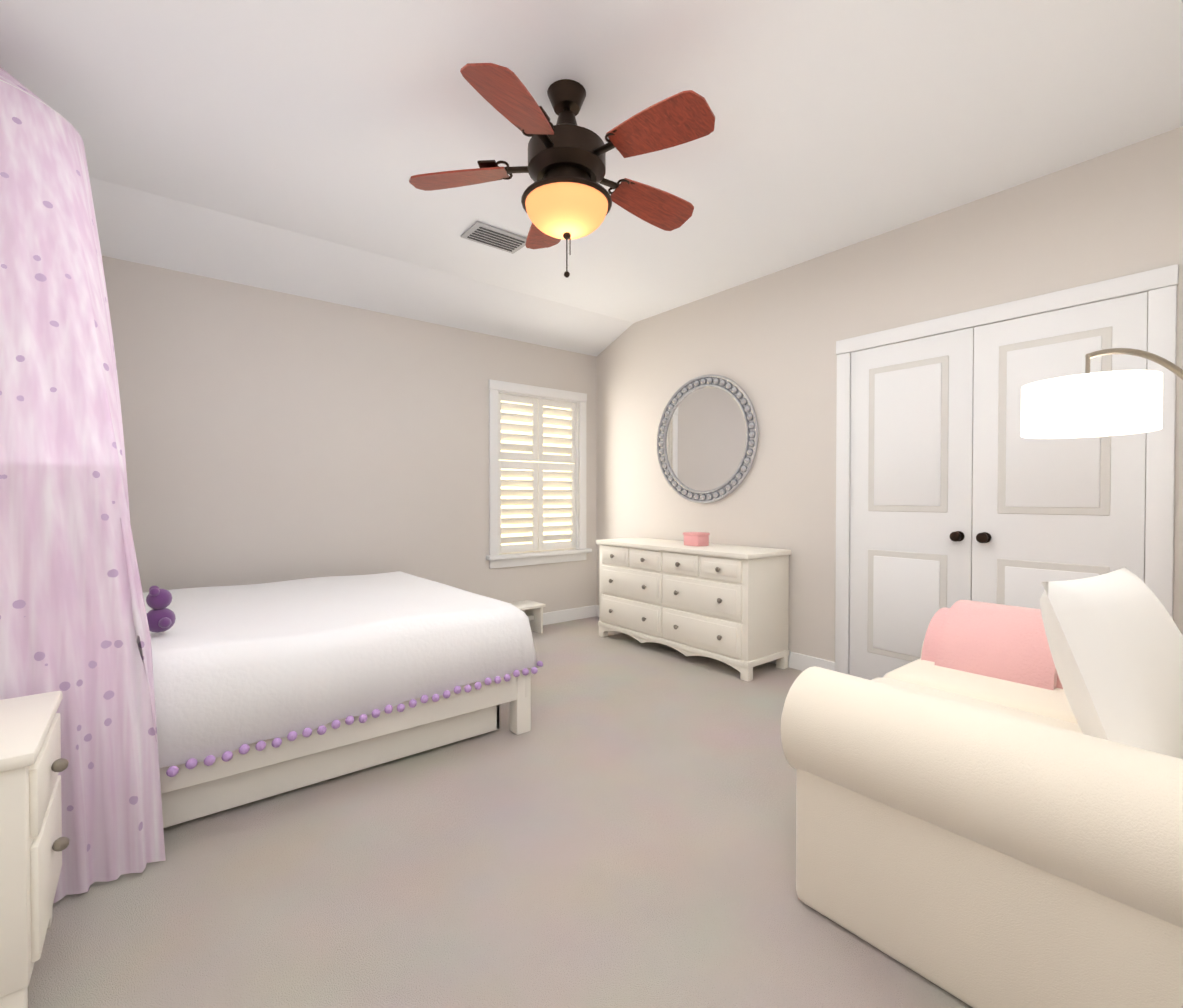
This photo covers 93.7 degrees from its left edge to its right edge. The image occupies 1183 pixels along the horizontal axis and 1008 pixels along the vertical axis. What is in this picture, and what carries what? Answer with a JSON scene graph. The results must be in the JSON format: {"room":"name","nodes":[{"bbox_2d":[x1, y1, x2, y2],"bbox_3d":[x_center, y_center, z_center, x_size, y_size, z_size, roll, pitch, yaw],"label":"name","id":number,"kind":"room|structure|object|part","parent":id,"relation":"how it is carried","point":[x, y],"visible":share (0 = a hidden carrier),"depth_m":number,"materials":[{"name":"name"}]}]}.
{"room":"bedroom","nodes":[
{"label":"bedroom","id":0,"kind":"room"},
{"bbox_2d":[102,256,595,612],"bbox_3d":[-1.593,-0.163,4.132,4.346,2.530,0.120,-1,1,-39],"label":"wall","id":1,"kind":"structure","parent":0,"point":[270,436],"depth_m":3.79,"materials":[{"name":"beige paint"}]},
{"bbox_2d":[486,379,591,568],"bbox_3d":[-0.474,-0.253,4.981,1.085,1.580,0.190,-1,1,-39],"label":"window","id":2,"kind":"structure","parent":1,"relation":"in","point":[497,560],"depth_m":4.89,"materials":[{"name":"white paint"}]},
{"bbox_2d":[498,393,575,553],"bbox_3d":[-0.487,-0.268,4.997,0.857,1.382,0.049,-1,1,-39],"label":"window shutters","id":3,"kind":"object","parent":2,"relation":"attached to","point":[537,474],"visible":0.94,"depth_m":4.98,"materials":[{"name":"white wood"}]},
{"bbox_2d":[543,605,595,624],"bbox_3d":[-1.538,1.048,4.104,4.076,0.110,0.015,-1,1,-39],"label":"baseboard","id":4,"kind":"structure","parent":1,"relation":"attached to","point":[553,617],"depth_m":5.16,"materials":[{"name":"white paint"}]},
{"bbox_2d":[28,616,972,1007],"bbox_3d":[0.023,1.177,2.131,4.346,0.100,5.290,-1,1,-39],"label":"floor","id":5,"kind":"structure","parent":0,"point":[614,826],"depth_m":1.66,"materials":[{"name":"carpet"}]},
{"bbox_2d":[0,691,69,1007],"bbox_3d":[-1.500,0.829,1.209,0.527,0.620,0.484,-1,1,-39],"label":"nightstand","id":6,"kind":"object","parent":5,"relation":"on","point":[34,843],"visible":1,"depth_m":1.19,"materials":[{"name":"white wood"}]},
{"bbox_2d":[143,571,542,827],"bbox_3d":[-1.603,0.580,2.701,2.270,1.082,1.716,-1,1,-39],"label":"bed","id":7,"kind":"object","parent":5,"relation":"on","point":[263,690],"visible":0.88,"depth_m":2.23,"materials":[{"name":"white fabric"}]},
{"bbox_3d":[-1.616,0.655,2.718,2.270,0.930,1.675,-1,1,-39],"label":"frame","id":8,"kind":"part","parent":7,"relation":"part of","materials":[{"name":"white wood"}]},
{"bbox_3d":[-1.548,0.841,2.718,2.088,0.126,1.668,-1,1,-39],"label":"pompom trim","id":9,"kind":"part","parent":7,"relation":"part of","materials":[{"name":"purple fabric"}]},
{"bbox_2d":[510,600,545,633],"bbox_3d":[-0.613,0.971,4.662,0.380,0.250,0.260,-1,1,-43],"label":"step stool","id":10,"kind":"object","parent":5,"relation":"on","point":[533,611],"visible":0.48,"depth_m":4.71,"materials":[{"name":"white wood"}]},
{"bbox_2d":[596,532,790,681],"bbox_3d":[0.677,0.655,4.153,0.509,0.895,1.500,-1,1,-39],"label":"dresser","id":11,"kind":"object","parent":5,"relation":"on","point":[695,594],"visible":1,"depth_m":3.76,"materials":[{"name":"white wood"}]},
{"bbox_2d":[780,567,1182,1007],"bbox_3d":[1.438,0.655,1.503,1.360,0.959,1.270,-1,1,-39],"label":"sofa","id":12,"kind":"object","parent":5,"relation":"on","point":[989,805],"visible":1,"depth_m":1.24,"materials":[{"name":"beige fabric"}]},
{"bbox_2d":[921,600,1062,689],"bbox_3d":[1.546,0.543,2.055,0.500,0.330,0.440,-1,1,-39],"label":"pillow","id":13,"kind":"object","parent":12,"relation":"on","point":[1006,643],"depth_m":1.94,"materials":[{"name":"pink fabric"}]},
{"bbox_2d":[1040,567,1182,758],"bbox_3d":[1.302,0.422,1.333,0.540,0.489,0.280,-1,1,-39],"label":"pillow","id":14,"kind":"object","parent":12,"relation":"on","point":[1116,651],"depth_m":1.23,"materials":[{"name":"white fabric"}]},
{"bbox_2d":[1021,348,1182,438],"bbox_3d":[1.854,0.313,1.796,0.829,1.636,0.339,0,1,3],"label":"floor lamp","id":15,"kind":"object","parent":5,"relation":"on","point":[1100,404],"visible":0.96,"depth_m":1.69,"materials":[{"name":"white fabric"}]},
{"bbox_3d":[1.609,-0.313,1.799,0.340,0.165,0.340,-1,1,-39],"label":"lamp shade","id":16,"kind":"part","parent":15,"relation":"part of","materials":[{"name":"white fabric"}]},
{"bbox_2d":[0,0,1182,356],"bbox_3d":[0.023,-1.507,2.098,4.346,0.338,5.359,-1,1,-39],"label":"ceiling","id":17,"kind":"structure","parent":0,"point":[288,146],"depth_m":2.30,"materials":[{"name":"white paint"}]},
{"bbox_2d":[0,67,165,902],"bbox_3d":[-1.919,-0.228,1.854,0.747,2.694,1.011,-1,1,-39],"label":"curtain","id":18,"kind":"object","parent":17,"relation":"hanging from","point":[74,627],"visible":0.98,"depth_m":1.67,"materials":[{"name":"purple fabric"}]},
{"bbox_2d":[461,221,526,253],"bbox_3d":[-0.567,-1.583,3.309,0.360,0.016,0.220,-1,1,-39],"label":"ceiling vent","id":19,"kind":"object","parent":17,"relation":"in","point":[492,236],"visible":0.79,"depth_m":3.28,"materials":[{"name":"grey metal"}]},
{"bbox_2d":[409,63,714,277],"bbox_3d":[-0.061,-1.227,2.143,1.156,0.704,1.174,-1,1,-39],"label":"fan","id":20,"kind":"object","parent":17,"relation":"hanging from","point":[566,195],"visible":1,"depth_m":2.02,"materials":[{"name":"brown wood"}]},
{"bbox_3d":[-0.084,-1.227,2.139,0.658,0.704,0.668,-1,1,-39],"label":"motor","id":21,"kind":"part","parent":20,"relation":"part of","materials":[{"name":"brown metal"}]},
{"bbox_2d":[596,126,1182,661],"bbox_3d":[1.710,-0.251,3.387,0.120,2.726,5.170,-1,1,-39],"label":"wall","id":22,"kind":"structure","parent":0,"point":[766,344],"depth_m":3.58,"materials":[{"name":"beige paint"}]},
{"bbox_2d":[657,374,757,502],"bbox_3d":[0.867,-0.502,4.311,0.036,0.996,0.996,-1,1,-39],"label":"mirror","id":23,"kind":"object","parent":22,"relation":"attached to","point":[707,439],"visible":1,"depth_m":4.28,"materials":[{"name":"silver glass"}]},
{"bbox_2d":[596,605,834,670],"bbox_3d":[0.805,1.044,4.426,0.015,0.110,2.363,-1,1,-39],"label":"baseboard","id":24,"kind":"structure","parent":22,"relation":"attached to","point":[800,662],"depth_m":3.66,"materials":[{"name":"white paint"}]},
{"bbox_2d":[835,264,1178,679],"bbox_3d":[1.977,0.053,2.896,0.082,2.130,1.478,-1,1,-39],"label":"closet doors","id":25,"kind":"structure","parent":22,"relation":"attached to","point":[923,428],"depth_m":2.86,"materials":[{"name":"white paint"}]},
{"label":"outside","id":26,"kind":"structure","parent":0,"visible":0},
{"bbox_2d":[501,401,569,544],"bbox_3d":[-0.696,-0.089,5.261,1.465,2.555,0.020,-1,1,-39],"label":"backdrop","id":27,"kind":"structure","parent":26,"point":[544,488],"depth_m":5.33,"materials":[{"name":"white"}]}
]}

